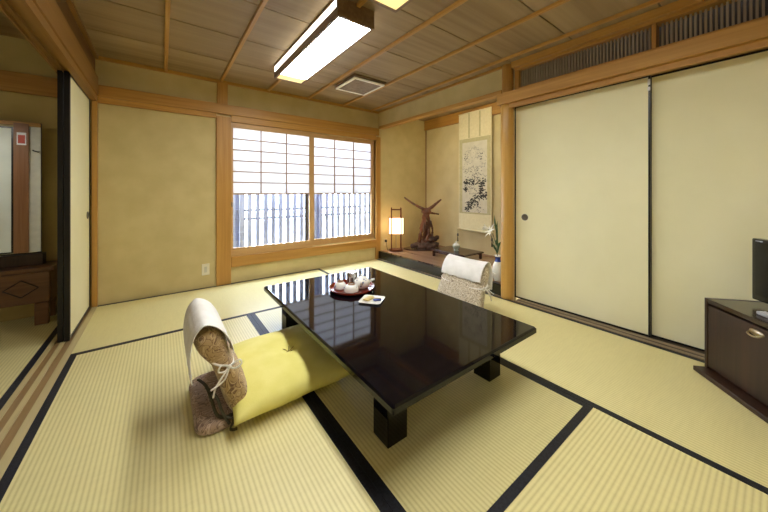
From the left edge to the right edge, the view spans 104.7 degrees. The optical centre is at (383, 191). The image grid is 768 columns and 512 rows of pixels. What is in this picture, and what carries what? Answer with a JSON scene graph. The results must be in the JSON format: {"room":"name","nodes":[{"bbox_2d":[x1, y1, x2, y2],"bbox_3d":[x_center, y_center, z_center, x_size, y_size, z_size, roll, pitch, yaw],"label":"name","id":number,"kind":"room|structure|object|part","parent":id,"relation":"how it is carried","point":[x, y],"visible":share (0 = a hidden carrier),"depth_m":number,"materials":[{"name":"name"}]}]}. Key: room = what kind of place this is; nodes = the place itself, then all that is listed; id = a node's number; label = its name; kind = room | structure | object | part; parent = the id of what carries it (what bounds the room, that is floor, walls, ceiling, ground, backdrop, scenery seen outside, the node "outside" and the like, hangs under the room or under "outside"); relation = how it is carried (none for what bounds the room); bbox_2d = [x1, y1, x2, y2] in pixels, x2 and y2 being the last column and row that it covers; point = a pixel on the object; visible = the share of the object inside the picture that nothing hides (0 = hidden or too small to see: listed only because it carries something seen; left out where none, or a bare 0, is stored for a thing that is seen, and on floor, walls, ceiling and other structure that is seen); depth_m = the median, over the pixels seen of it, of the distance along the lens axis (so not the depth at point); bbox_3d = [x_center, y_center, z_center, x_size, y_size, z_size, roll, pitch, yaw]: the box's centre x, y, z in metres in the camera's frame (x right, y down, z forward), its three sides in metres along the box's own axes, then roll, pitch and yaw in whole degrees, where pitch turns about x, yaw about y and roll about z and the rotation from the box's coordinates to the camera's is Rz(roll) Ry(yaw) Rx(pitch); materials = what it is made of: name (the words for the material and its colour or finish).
{"room":"traditional dwelling","nodes":[
{"label":"traditional dwelling","id":0,"kind":"room"},
{"bbox_2d":[55,0,94,70],"bbox_3d":[-1.334,-1.150,0.925,0.095,0.500,4.080,0,0,-37],"label":"wall","id":1,"kind":"structure","parent":0,"point":[62,4],"depth_m":2.00,"materials":[{"name":"brown wood"}]},
{"bbox_2d":[0,0,96,100],"bbox_3d":[-1.319,-0.811,0.917,0.111,0.058,4.050,0,0,-37],"label":"trim","id":2,"kind":"structure","parent":1,"relation":"attached to","point":[24,15],"depth_m":1.53,"materials":[{"name":"brown wood"}]},
{"bbox_2d":[32,0,97,94],"bbox_3d":[-1.274,-0.906,0.942,0.032,0.157,4.035,0,0,-37],"label":"trim","id":3,"kind":"structure","parent":1,"relation":"attached to","point":[50,10],"depth_m":1.72,"materials":[{"name":"brown wood"}]},
{"bbox_2d":[66,0,97,58],"bbox_3d":[-1.278,-1.165,0.949,0.025,0.030,4.052,0,0,-37],"label":"trim","id":4,"kind":"structure","parent":1,"relation":"attached to","point":[70,3],"depth_m":2.08,"materials":[{"name":"brown wood"}]},
{"bbox_2d":[0,35,425,321],"bbox_3d":[-2.216,-0.170,2.888,7.520,2.460,0.120,0,0,-37],"label":"wall","id":5,"kind":"structure","parent":0,"point":[157,169],"depth_m":2.87,"materials":[{"name":"paint"}]},
{"bbox_2d":[0,70,56,97],"bbox_3d":[-3.862,-0.848,1.566,3.100,0.155,0.040,0,0,-37],"label":"trim","id":6,"kind":"structure","parent":5,"relation":"attached to","point":[16,82],"depth_m":2.34,"materials":[{"name":"brown wood"}]},
{"bbox_2d":[0,307,96,479],"bbox_3d":[-1.332,1.030,0.913,0.142,0.060,4.060,0,0,-37],"label":"trim","id":7,"kind":"structure","parent":5,"relation":"attached to","point":[19,412],"depth_m":1.46,"materials":[{"name":"brown wood"}]},
{"bbox_2d":[57,70,63,342],"bbox_3d":[-2.346,0.100,2.234,0.028,1.797,0.690,0,0,-37],"label":"door","id":8,"kind":"structure","parent":5,"relation":"in","point":[60,75],"depth_m":1.96,"materials":[{"name":"wood"}]},
{"bbox_2d":[64,71,89,341],"bbox_3d":[-2.318,0.100,2.252,0.030,1.797,0.695,0,0,-37],"label":"door","id":9,"kind":"structure","parent":5,"relation":"in","point":[76,102],"depth_m":2.15,"materials":[{"name":"paper"}]},
{"bbox_3d":[-2.319,0.100,2.251,0.022,1.753,0.660,0,0,-37],"label":"panel","id":10,"kind":"part","parent":9,"relation":"part of","materials":[{"name":"paper"}]},
{"bbox_2d":[91,100,97,306],"bbox_3d":[-2.511,0.100,2.573,0.038,1.800,0.030,0,0,-37],"label":"trim","id":11,"kind":"structure","parent":5,"relation":"attached to","point":[94,104],"depth_m":2.56,"materials":[{"name":"brown wood"}]},
{"bbox_2d":[202,263,208,275],"bbox_3d":[-1.853,0.812,3.079,0.068,0.116,0.010,0,0,-37],"label":"wall outlet","id":12,"kind":"object","parent":5,"relation":"attached to","point":[205,267],"visible":1,"depth_m":3.08,"materials":[{"name":"beige plastic"}]},
{"bbox_2d":[217,82,227,104],"bbox_3d":[-1.744,-1.040,3.189,0.100,0.280,0.085,0,0,-37],"label":"trim","id":13,"kind":"structure","parent":5,"relation":"attached to","point":[222,89],"depth_m":3.15,"materials":[{"name":"brown wood"}]},
{"bbox_2d":[216,115,230,285],"bbox_3d":[-1.734,0.100,3.196,0.140,1.800,0.085,0,0,-37],"label":"trim","id":14,"kind":"structure","parent":5,"relation":"attached to","point":[223,124],"depth_m":3.16,"materials":[{"name":"brown wood"}]},
{"bbox_2d":[96,56,378,113],"bbox_3d":[-1.291,-1.165,3.489,3.040,0.030,0.028,0,0,-37],"label":"trim","id":15,"kind":"structure","parent":5,"relation":"attached to","point":[101,58],"depth_m":3.11,"materials":[{"name":"brown wood"}]},
{"bbox_2d":[97,85,378,139],"bbox_3d":[-1.293,-0.874,3.490,3.012,0.103,0.065,0,0,-37],"label":"trim","id":16,"kind":"structure","parent":5,"relation":"attached to","point":[104,91],"depth_m":3.13,"materials":[{"name":"brown wood"}]},
{"bbox_2d":[231,123,311,255],"bbox_3d":[-1.296,-0.021,3.509,0.933,1.454,0.028,0,0,-37],"label":"window","id":17,"kind":"structure","parent":5,"relation":"in","point":[264,160],"depth_m":3.48,"materials":[{"name":"white paper"}]},
{"bbox_3d":[-1.296,-0.722,3.509,0.933,0.053,0.028,0,0,-37],"label":"rail","id":18,"kind":"part","parent":17,"relation":"part of","materials":[{"name":"wood"}]},
{"bbox_3d":[-1.301,0.030,3.505,0.880,0.016,0.028,0,0,-37],"label":"rail","id":19,"kind":"part","parent":17,"relation":"part of","materials":[{"name":"brown wood"}]},
{"bbox_3d":[-1.296,0.664,3.509,0.933,0.084,0.028,0,0,-37],"label":"rail","id":20,"kind":"part","parent":17,"relation":"part of","materials":[{"name":"brown wood"}]},
{"bbox_2d":[231,239,375,266],"bbox_3d":[-0.918,0.765,3.827,1.922,0.114,0.135,0,0,-37],"label":"trim","id":21,"kind":"structure","parent":5,"relation":"attached to","point":[257,258],"depth_m":3.64,"materials":[{"name":"brown wood"}]},
{"bbox_2d":[305,194,369,239],"bbox_3d":[-0.951,-0.022,3.868,1.920,1.455,0.024,0,0,-37],"label":"window","id":22,"kind":"structure","parent":5,"relation":"in","point":[306,195],"depth_m":3.82,"materials":[{"name":"brown wood"}]},
{"bbox_2d":[312,133,373,245],"bbox_3d":[-0.555,-0.021,4.103,1.005,1.454,0.028,0,0,-37],"label":"window","id":23,"kind":"structure","parent":5,"relation":"in","point":[340,165],"depth_m":4.08,"materials":[{"name":"white paper"}]},
{"bbox_3d":[-0.552,0.030,4.106,0.893,0.016,0.028,0,0,-37],"label":"rail","id":24,"kind":"part","parent":23,"relation":"part of","materials":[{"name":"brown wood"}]},
{"bbox_3d":[-0.555,-0.722,4.103,1.005,0.053,0.028,0,0,-37],"label":"rail","id":25,"kind":"part","parent":23,"relation":"part of","materials":[{"name":"brown wood"}]},
{"bbox_3d":[-0.555,0.664,4.103,1.005,0.084,0.028,0,0,-37],"label":"rail","id":26,"kind":"part","parent":23,"relation":"part of","materials":[{"name":"brown wood"}]},
{"bbox_2d":[374,137,380,258],"bbox_3d":[-0.108,0.100,4.413,0.078,1.800,0.090,0,0,-37],"label":"trim","id":27,"kind":"structure","parent":5,"relation":"attached to","point":[377,143],"depth_m":4.38,"materials":[{"name":"brown wood"}]},
{"bbox_2d":[378,251,500,296],"bbox_3d":[0.529,0.942,3.614,0.058,0.117,2.008,0,0,-37],"label":"trim","id":28,"kind":"structure","parent":5,"relation":"attached to","point":[428,268],"depth_m":3.70,"materials":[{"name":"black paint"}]},
{"bbox_2d":[0,0,677,120],"bbox_3d":[-0.955,-1.199,1.190,7.300,0.082,4.150,0,0,-37],"label":"ceiling","id":29,"kind":"structure","parent":0,"point":[426,46],"depth_m":2.26,"materials":[{"name":"brown wood"}]},
{"bbox_2d":[274,0,373,84],"bbox_3d":[-0.548,-1.120,2.364,0.282,0.120,1.260,0,0,-37],"label":"ceiling lamp","id":30,"kind":"object","parent":29,"relation":"attached to","point":[341,24],"visible":1,"depth_m":2.12,"materials":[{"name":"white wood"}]},
{"bbox_2d":[277,74,304,82],"bbox_3d":[-0.878,-1.067,2.804,0.238,0.005,0.120,0,0,-37],"label":"diffuser","id":31,"kind":"object","parent":30,"relation":"attached to","point":[285,77],"depth_m":2.80,"materials":[{"name":"beige plastic"}]},
{"bbox_2d":[274,0,335,71],"bbox_3d":[-0.656,-1.139,2.283,0.004,0.046,1.220,0,0,-37],"label":"diffuser","id":32,"kind":"object","parent":30,"relation":"attached to","point":[330,8],"depth_m":2.14,"materials":[{"name":"white plastic"}]},
{"bbox_2d":[281,17,369,79],"bbox_3d":[-0.515,-1.067,2.321,0.238,0.005,1.088,0,0,-37],"label":"diffuser","id":33,"kind":"object","parent":30,"relation":"attached to","point":[336,35],"depth_m":2.19,"materials":[{"name":"white plastic"}]},
{"bbox_2d":[334,73,385,95],"bbox_3d":[-0.268,-1.157,3.249,0.400,0.044,0.430,0,0,-37],"label":"ceiling vent","id":34,"kind":"object","parent":29,"relation":"in","point":[355,83],"visible":1,"depth_m":3.19,"materials":[{"name":"beige"}]},
{"bbox_2d":[339,79,379,93],"bbox_3d":[-0.268,-1.145,3.249,0.330,0.010,0.360,0,0,-37],"label":"grille","id":35,"kind":"object","parent":34,"relation":"attached to","point":[356,86],"depth_m":3.22,"materials":[{"name":"beige plastic"}]},
{"bbox_3d":[-0.268,-1.173,3.249,0.400,0.014,0.430,0,0,-37],"label":"mounting frame","id":36,"kind":"part","parent":34,"relation":"part of","materials":[{"name":"brown wood"}]},
{"bbox_2d":[369,0,412,12],"bbox_3d":[0.346,-1.120,1.172,0.282,0.120,1.280,0,0,-37],"label":"ceiling lamp","id":37,"kind":"object","parent":29,"relation":"attached to","point":[394,6],"visible":1,"depth_m":1.68,"materials":[{"name":"white plastic"}]},
{"bbox_2d":[376,0,407,9],"bbox_3d":[0.010,-1.067,1.620,0.238,0.005,0.120,0,0,-37],"label":"diffuser","id":38,"kind":"object","parent":37,"relation":"attached to","point":[388,4],"depth_m":1.68,"materials":[{"name":"beige plastic"}]},
{"bbox_3d":[0.346,-1.120,1.172,0.282,0.120,1.240,0,0,-37],"label":"rail","id":39,"kind":"part","parent":37,"relation":"part of","materials":[{"name":"brown wood"}]},
{"bbox_2d":[378,69,501,127],"bbox_3d":[0.550,-1.165,3.634,0.080,0.470,2.005,0,0,-37],"label":"wall","id":40,"kind":"structure","parent":0,"point":[491,82],"depth_m":3.36,"materials":[{"name":"paint"}]},
{"bbox_2d":[378,66,501,112],"bbox_3d":[0.518,-1.169,3.590,0.024,0.022,1.982,0,0,-37],"label":"trim","id":41,"kind":"structure","parent":40,"relation":"attached to","point":[500,67],"depth_m":3.33,"materials":[{"name":"brown wood"}]},
{"bbox_2d":[379,90,501,129],"bbox_3d":[0.543,-0.935,3.597,0.075,0.040,1.965,0,0,-37],"label":"trim","id":42,"kind":"structure","parent":40,"relation":"attached to","point":[493,95],"depth_m":3.36,"materials":[{"name":"brown wood"}]},
{"bbox_2d":[502,64,512,92],"bbox_3d":[1.163,-1.040,2.791,0.100,0.280,0.100,0,0,-37],"label":"trim","id":43,"kind":"structure","parent":40,"relation":"attached to","point":[507,71],"depth_m":2.75,"materials":[{"name":"brown wood"}]},
{"bbox_2d":[381,246,500,282],"bbox_3d":[0.934,0.928,3.913,0.950,0.083,2.020,0,0,-37],"label":"floor","id":44,"kind":"structure","parent":0,"point":[438,259],"depth_m":3.97,"materials":[{"name":"brown wood"}]},
{"bbox_2d":[389,207,403,251],"bbox_3d":[0.180,0.563,4.410,0.224,0.640,0.166,0,0,0],"label":"paper lantern","id":45,"kind":"object","parent":44,"relation":"on","point":[396,224],"visible":1,"depth_m":4.36,"materials":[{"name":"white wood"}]},
{"bbox_3d":[0.110,0.549,4.346,0.015,0.612,0.013,0,0,0],"label":"post","id":46,"kind":"part","parent":45,"relation":"part of","materials":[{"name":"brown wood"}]},
{"bbox_3d":[0.180,0.511,4.410,0.210,0.232,0.102,0,0,0],"label":"lamp shade","id":47,"kind":"part","parent":45,"relation":"part of","materials":[{"name":"white paper"}]},
{"bbox_3d":[0.180,0.511,4.410,0.224,0.248,0.112,0,0,0],"label":"shade frame","id":48,"kind":"part","parent":45,"relation":"part of","materials":[{"name":"white paper"}]},
{"bbox_3d":[0.250,0.549,4.346,0.015,0.612,0.013,0,0,0],"label":"post","id":49,"kind":"part","parent":45,"relation":"part of","materials":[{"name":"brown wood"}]},
{"bbox_2d":[404,247,438,250],"bbox_3d":[0.617,0.876,4.512,0.635,0.022,0.252,0,0,0],"label":"display slab","id":50,"kind":"object","parent":44,"relation":"on","point":[405,248],"visible":0.43,"depth_m":4.41,"materials":[{"name":"brown wood"}]},
{"bbox_2d":[404,197,440,249],"bbox_3d":[0.583,0.487,4.488,0.560,0.800,0.206,0,0,0],"label":"driftwood sculpture","id":51,"kind":"object","parent":50,"relation":"on","point":[426,241],"visible":1,"depth_m":4.46,"materials":[{"name":"brown wood"}]},
{"bbox_3d":[0.485,0.200,4.504,0.365,0.234,0.049,0,0,3],"label":"arm","id":52,"kind":"part","parent":51,"relation":"part of"},
{"bbox_3d":[0.740,0.221,4.487,0.260,0.218,0.064,0,0,4],"label":"arm","id":53,"kind":"part","parent":51,"relation":"part of"},
{"bbox_2d":[431,241,483,258],"bbox_3d":[0.976,0.773,3.982,0.400,0.228,0.570,0,0,-37],"label":"side table","id":54,"kind":"object","parent":44,"relation":"on","point":[463,252],"depth_m":3.90,"materials":[{"name":"brown wood"}]},
{"bbox_3d":[0.959,0.724,3.938,0.100,0.130,0.100,0,0,-37],"label":"incense burner","id":55,"kind":"part","parent":54,"relation":"part of","materials":[{"name":"white ceramic"}]},
{"bbox_2d":[452,245,459,250],"bbox_3d":[0.959,0.752,3.938,0.100,0.074,0.100,0,0,-37],"label":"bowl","id":56,"kind":"object","parent":54,"relation":"on","point":[456,247],"depth_m":3.90,"materials":[{"name":"grey ceramic"}]},
{"bbox_2d":[492,255,500,280],"bbox_3d":[1.132,0.761,2.949,0.112,0.250,0.112,0,0,-37],"label":"flower vase","id":57,"kind":"object","parent":44,"relation":"on","point":[496,268],"visible":0.87,"depth_m":2.92,"materials":[{"name":"white ceramic"}]},
{"bbox_2d":[482,216,500,255],"bbox_3d":[1.069,0.445,2.990,0.118,0.421,0.197,0,0,-19],"label":"flower","id":58,"kind":"object","parent":57,"relation":"in","point":[489,229],"visible":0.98,"depth_m":2.97,"materials":[{"name":"green plant"}]},
{"bbox_2d":[426,114,500,255],"bbox_3d":[1.410,-0.170,4.170,0.120,2.460,2.180,0,0,-37],"label":"wall","id":59,"kind":"structure","parent":0,"point":[442,144],"depth_m":4.55,"materials":[{"name":"paint"}]},
{"bbox_2d":[424,102,500,130],"bbox_3d":[1.298,-1.100,4.186,0.040,0.160,2.020,0,0,-37],"label":"trim","id":60,"kind":"structure","parent":59,"relation":"attached to","point":[451,119],"depth_m":4.53,"materials":[{"name":"brown wood"}]},
{"bbox_2d":[439,245,500,258],"bbox_3d":[1.304,0.876,4.190,0.025,0.022,2.020,0,0,-37],"label":"trim","id":61,"kind":"structure","parent":59,"relation":"attached to","point":[439,245],"depth_m":4.04,"materials":[{"name":"brown wood"}]},
{"bbox_2d":[457,106,492,233],"bbox_3d":[1.268,-0.302,4.170,0.026,1.740,0.584,0,0,-37],"label":"scroll","id":62,"kind":"object","parent":59,"relation":"hanging from","point":[475,127],"visible":1,"depth_m":4.15,"materials":[{"name":"beige paper"}]},
{"bbox_2d":[462,140,486,212],"bbox_3d":[1.270,-0.200,4.171,0.002,1.000,0.410,0,0,-37],"label":"painting","id":63,"kind":"object","parent":62,"relation":"attached to","point":[474,152],"depth_m":4.17,"materials":[{"name":"grey paper"}]},
{"bbox_3d":[1.272,-0.217,4.172,0.002,1.075,0.520,0,0,-37],"label":"silk panel","id":64,"kind":"part","parent":62,"relation":"part of","materials":[{"name":"beige fabric"}]},
{"bbox_3d":[1.271,-1.125,4.171,0.014,0.014,0.544,0,0,-37],"label":"rod","id":65,"kind":"part","parent":62,"relation":"part of","materials":[{"name":"beige paper"}]},
{"bbox_2d":[513,69,519,299],"bbox_3d":[1.573,-0.170,3.095,0.910,2.460,0.055,0,0,-37],"label":"wall","id":66,"kind":"structure","parent":0,"point":[515,298],"depth_m":2.83,"materials":[{"name":"paint"}]},
{"bbox_2d":[500,104,513,300],"bbox_3d":[1.161,0.100,2.789,0.120,1.840,0.122,0,0,31],"label":"trim","id":67,"kind":"structure","parent":66,"relation":"attached to","point":[507,114],"depth_m":2.74,"materials":[{"name":"brown wood"}]},
{"bbox_2d":[515,75,650,336],"bbox_3d":[1.532,0.101,2.415,0.024,1.790,0.972,0,0,-37],"label":"door","id":68,"kind":"structure","parent":66,"relation":"in","point":[583,159],"depth_m":2.32,"materials":[{"name":"paper"}]},
{"bbox_3d":[1.291,0.238,2.721,0.005,0.061,0.061,0,0,-37],"label":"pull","id":69,"kind":"part","parent":68,"relation":"part of","materials":[{"name":"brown metal"}]},
{"bbox_2d":[647,79,649,90],"bbox_3d":[1.809,-0.727,2.023,0.010,0.077,0.014,0,0,-37],"label":"buffer","id":70,"kind":"object","parent":68,"relation":"attached to","point":[648,80],"visible":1,"depth_m":2.02,"materials":[{"name":"white plastic"}]},
{"bbox_2d":[514,299,704,360],"bbox_3d":[1.859,1.028,1.988,0.240,0.064,1.950,0,0,-37],"label":"trim","id":71,"kind":"structure","parent":66,"relation":"attached to","point":[685,350],"depth_m":2.08,"materials":[{"name":"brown wood"}]},
{"bbox_2d":[511,0,710,68],"bbox_3d":[1.769,-1.153,1.933,0.050,0.055,1.970,0,0,-37],"label":"trim","id":72,"kind":"structure","parent":66,"relation":"attached to","point":[679,5],"depth_m":2.10,"materials":[{"name":"brown wood"}]},
{"bbox_2d":[651,47,767,75],"bbox_3d":[1.856,-0.853,2.017,0.210,0.105,2.000,0,0,-37],"label":"wall","id":73,"kind":"structure","parent":0,"point":[767,47],"depth_m":1.83,"materials":[{"name":"brown wood"}]},
{"bbox_2d":[497,17,767,107],"bbox_3d":[1.728,-0.859,1.983,0.095,0.102,2.100,0,0,-37],"label":"trim","id":74,"kind":"structure","parent":73,"relation":"attached to","point":[756,30],"depth_m":1.91,"materials":[{"name":"brown wood"}]},
{"bbox_2d":[514,0,767,88],"bbox_3d":[1.836,-1.045,1.977,0.130,0.270,1.960,0,0,-37],"label":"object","id":75,"kind":"object","parent":73,"relation":"in","point":[711,16],"visible":0.66,"depth_m":2.00,"materials":[{"name":"brown wood"}]},
{"bbox_2d":[651,49,767,351],"bbox_3d":[2.152,0.101,1.639,0.022,1.790,1.036,0,0,-37],"label":"door","id":76,"kind":"structure","parent":73,"relation":"in","point":[709,121],"depth_m":1.85,"materials":[{"name":"paper"}]},
{"bbox_3d":[-0.970,1.110,1.210,7.500,0.100,4.300,0,0,-37],"label":"floor","id":77,"kind":"structure","parent":0,"visible":0},
{"bbox_2d":[0,314,56,409],"bbox_3d":[-2.417,1.029,1.390,1.020,0.061,2.023,0,0,-37],"label":"mat","id":78,"kind":"object","parent":77,"relation":"on","point":[22,343],"visible":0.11,"depth_m":1.90,"materials":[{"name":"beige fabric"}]},
{"bbox_2d":[0,120,56,325],"bbox_3d":[-2.939,0.234,2.090,0.885,1.529,0.270,0,0,-37],"label":"table","id":79,"kind":"object","parent":78,"relation":"on","point":[26,277],"visible":0.91,"depth_m":2.23,"materials":[{"name":"brown wood"}]},
{"bbox_2d":[0,120,45,268],"bbox_3d":[-2.962,0.019,2.104,0.745,1.098,0.080,0,0,-37],"label":"mirror","id":80,"kind":"object","parent":79,"relation":"on","point":[20,142],"depth_m":2.25,"materials":[{"name":"brown mirror"}]},
{"bbox_3d":[-2.647,0.715,2.163,0.280,0.221,0.014,0,0,-37],"label":"drawer","id":81,"kind":"part","parent":79,"relation":"part of","materials":[{"name":"brown wood"}]},
{"bbox_3d":[-2.579,0.917,2.238,0.072,0.164,0.045,0,0,-37],"label":"leg","id":82,"kind":"part","parent":79,"relation":"part of","materials":[{"name":"brown wood"}]},
{"bbox_3d":[-2.690,0.917,2.386,0.072,0.164,0.045,0,0,-37],"label":"leg","id":83,"kind":"part","parent":79,"relation":"part of","materials":[{"name":"brown wood"}]},
{"bbox_2d":[0,314,392,511],"bbox_3d":[-0.884,1.029,1.289,1.024,0.061,2.026,0,0,-37],"label":"mat","id":84,"kind":"object","parent":77,"relation":"on","point":[114,431],"visible":0.88,"depth_m":1.13,"materials":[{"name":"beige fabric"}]},
{"bbox_2d":[183,298,246,435],"bbox_3d":[-0.696,0.773,1.463,0.474,0.450,0.467,0,0,-37],"label":"chair","id":85,"kind":"object","parent":84,"relation":"on","point":[214,394],"visible":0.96,"depth_m":1.26,"materials":[{"name":"brown patterned brocade fabric"},{"name":"white cloth"},{"name":"white cotton"}]},
{"bbox_3d":[-0.788,0.771,1.409,0.225,0.390,0.444,0,0,-37],"label":"backrest","id":86,"kind":"part","parent":85,"relation":"part of","materials":[{"name":"brown fabric"}]},
{"bbox_2d":[233,325,349,426],"bbox_3d":[-0.525,0.905,1.634,0.676,0.114,0.630,0,0,-38],"label":"floor cushion","id":87,"kind":"object","parent":85,"relation":"on","point":[280,367],"visible":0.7,"depth_m":1.46,"materials":[{"name":"yellow fabric"}]},
{"bbox_2d":[70,269,327,355],"bbox_3d":[-1.383,1.029,2.806,2.046,0.061,0.998,0,0,-37],"label":"mat","id":88,"kind":"object","parent":77,"relation":"on","point":[124,322],"visible":0.61,"depth_m":2.51,"materials":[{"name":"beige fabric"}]},
{"bbox_2d":[318,259,500,304],"bbox_3d":[0.126,1.029,3.300,0.959,0.061,2.018,0,0,-37],"label":"mat","id":89,"kind":"object","parent":77,"relation":"on","point":[420,278],"visible":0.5,"depth_m":3.69,"materials":[{"name":"beige wicker"}]},
{"bbox_2d":[251,308,584,511],"bbox_3d":[-0.066,1.029,1.903,1.021,0.061,2.026,0,0,-37],"label":"mat","id":90,"kind":"object","parent":77,"relation":"on","point":[467,441],"visible":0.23,"depth_m":1.22,"materials":[{"name":"beige wicker"}]},
{"bbox_2d":[264,267,535,448],"bbox_3d":[-0.048,0.849,1.857,0.951,0.299,1.530,0,0,-37],"label":"table","id":91,"kind":"object","parent":90,"relation":"on","point":[403,349],"visible":0.89,"depth_m":1.46,"materials":[{"name":"black paint"}]},
{"bbox_3d":[-0.678,0.873,2.154,0.100,0.251,0.100,0,0,-37],"label":"leg","id":92,"kind":"part","parent":91,"relation":"part of","materials":[{"name":"black paint"}]},
{"bbox_2d":[329,280,374,295],"bbox_3d":[-0.230,0.687,2.115,0.326,0.025,0.326,0,0,-37],"label":"round tray","id":93,"kind":"object","parent":91,"relation":"on","point":[370,287],"visible":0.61,"depth_m":2.05,"materials":[{"name":"red paint"}]},
{"bbox_2d":[334,280,345,289],"bbox_3d":[-0.312,0.665,2.122,0.086,0.054,0.086,0,0,-37],"label":"teacup","id":94,"kind":"object","parent":93,"relation":"on","point":[340,284],"visible":0.94,"depth_m":2.09,"materials":[{"name":"ceramic"}]},
{"bbox_2d":[344,282,358,292],"bbox_3d":[-0.227,0.665,2.061,0.102,0.054,0.102,0,0,-37],"label":"teacup","id":95,"kind":"object","parent":93,"relation":"on","point":[351,287],"visible":0.99,"depth_m":2.03,"materials":[{"name":"ceramic"}]},
{"bbox_2d":[347,270,357,283],"bbox_3d":[-0.237,0.646,2.207,0.081,0.094,0.081,0,0,-37],"label":"tea canister","id":96,"kind":"object","parent":93,"relation":"on","point":[352,275],"visible":0.72,"depth_m":2.18,"materials":[{"name":"silver metal"}]},
{"bbox_3d":[-0.237,0.615,2.207,0.081,0.032,0.081,0,0,-37],"label":"lid","id":97,"kind":"part","parent":96,"relation":"part of","materials":[{"name":"silver metal"}]},
{"bbox_2d":[354,274,374,288],"bbox_3d":[-0.153,0.643,2.140,0.116,0.098,0.144,0,0,42],"label":"teapot","id":98,"kind":"object","parent":93,"relation":"on","point":[362,282],"visible":0.94,"depth_m":2.10,"materials":[{"name":"ceramic"}]},
{"bbox_2d":[358,295,384,304],"bbox_3d":[-0.076,0.695,1.895,0.144,0.009,0.144,0,0,15],"label":"dish","id":99,"kind":"object","parent":91,"relation":"on","point":[361,300],"visible":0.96,"depth_m":1.87,"materials":[{"name":"white ceramic"}]},
{"bbox_2d":[363,296,374,300],"bbox_3d":[-0.098,0.688,1.904,0.044,0.011,0.080,0,0,33],"label":"snack","id":100,"kind":"object","parent":99,"relation":"on","point":[368,298],"visible":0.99,"depth_m":1.89,"materials":[{"name":"brown food"}]},
{"bbox_3d":[0.025,0.873,1.216,0.100,0.251,0.100,0,0,-37],"label":"leg","id":101,"kind":"part","parent":91,"relation":"part of","materials":[{"name":"black paint"}]},
{"bbox_3d":[0.562,0.873,1.619,0.100,0.251,0.100,0,0,-37],"label":"leg","id":102,"kind":"part","parent":91,"relation":"part of","materials":[{"name":"black paint"}]},
{"bbox_2d":[484,298,767,494],"bbox_3d":[1.348,1.029,1.670,0.959,0.061,2.054,0,0,-37],"label":"mat","id":103,"kind":"object","parent":77,"relation":"on","point":[656,391],"visible":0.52,"depth_m":1.50,"materials":[{"name":"beige wicker"}]},
{"bbox_2d":[437,254,492,307],"bbox_3d":[0.557,0.773,2.336,0.474,0.450,0.463,0,0,-37],"label":"chair","id":104,"kind":"object","parent":103,"relation":"on","point":[465,279],"visible":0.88,"depth_m":2.34,"materials":[{"name":"white fabric"}]},
{"bbox_2d":[693,298,767,423],"bbox_3d":[1.853,0.794,1.325,0.382,0.409,0.607,0,0,12],"label":"base cabinet","id":105,"kind":"object","parent":103,"relation":"on","point":[736,337],"visible":1,"depth_m":1.47,"materials":[{"name":"brown wood"}]},
{"bbox_3d":[1.941,0.782,1.605,0.330,0.384,0.018,0,0,12],"label":"panel","id":106,"kind":"part","parent":105,"relation":"part of","materials":[{"name":"brown wood"}]},
{"bbox_3d":[1.729,0.795,1.353,0.017,0.338,0.560,0,0,12],"label":"drop door","id":107,"kind":"part","parent":105,"relation":"part of","materials":[{"name":"brown wood"}]},
{"bbox_3d":[1.712,0.657,1.372,0.025,0.034,0.072,0,0,12],"label":"handle","id":108,"kind":"part","parent":105,"relation":"part of","materials":[{"name":"gold metal"}]},
{"bbox_2d":[752,238,767,311],"bbox_3d":[1.902,0.417,1.307,0.160,0.345,0.504,0,0,12],"label":"television","id":109,"kind":"object","parent":105,"relation":"on","point":[759,245],"visible":0.94,"depth_m":1.51,"materials":[{"name":"black plastic"}]},
{"bbox_2d":[756,311,767,317],"bbox_3d":[1.800,0.581,1.381,0.040,0.018,0.085,0,0,12],"label":"remote control","id":110,"kind":"object","parent":105,"relation":"on","point":[762,313],"visible":1,"depth_m":1.40,"materials":[{"name":"grey plastic"}]},
{"bbox_2d":[487,403,767,511],"bbox_3d":[0.447,1.029,0.365,2.046,0.061,1.047,0,0,-37],"label":"mat","id":111,"kind":"object","parent":77,"relation":"on","point":[598,462],"visible":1,"depth_m":1.02,"materials":[{"name":"beige wicker"}]},
{"label":"outside","id":112,"kind":"structure","parent":0,"visible":0},
{"bbox_2d":[245,216,367,246],"bbox_3d":[-3.109,1.200,7.480,10.000,0.100,8.300,0,0,-37],"label":"ground","id":113,"kind":"structure","parent":112,"point":[335,218],"depth_m":8.92,"materials":[{"name":"white"}]},
{"bbox_2d":[233,194,368,247],"bbox_3d":[-0.972,0.290,4.463,4.000,1.720,0.172,0,0,-37],"label":"picket fence","id":114,"kind":"object","parent":113,"relation":"on","point":[239,210],"visible":0.14,"depth_m":4.14,"materials":[{"name":"white wood"}]},
{"bbox_3d":[-1.869,0.290,3.830,0.115,1.720,0.110,0,0,-37],"label":"post","id":115,"kind":"part","parent":114,"relation":"part of","materials":[{"name":"white wood"}]},
{"bbox_3d":[-0.946,0.355,4.429,4.000,0.028,0.038,0,0,-37],"label":"rail","id":116,"kind":"part","parent":114,"relation":"part of","materials":[{"name":"white wood"}]},
{"bbox_3d":[-0.946,0.245,4.429,4.000,0.028,0.038,0,0,-37],"label":"rail","id":117,"kind":"part","parent":114,"relation":"part of","materials":[{"name":"white wood"}]},
{"bbox_3d":[-1.048,0.290,4.445,0.115,1.720,0.110,0,0,-37],"label":"post","id":118,"kind":"part","parent":114,"relation":"part of","materials":[{"name":"wood"}]}
]}

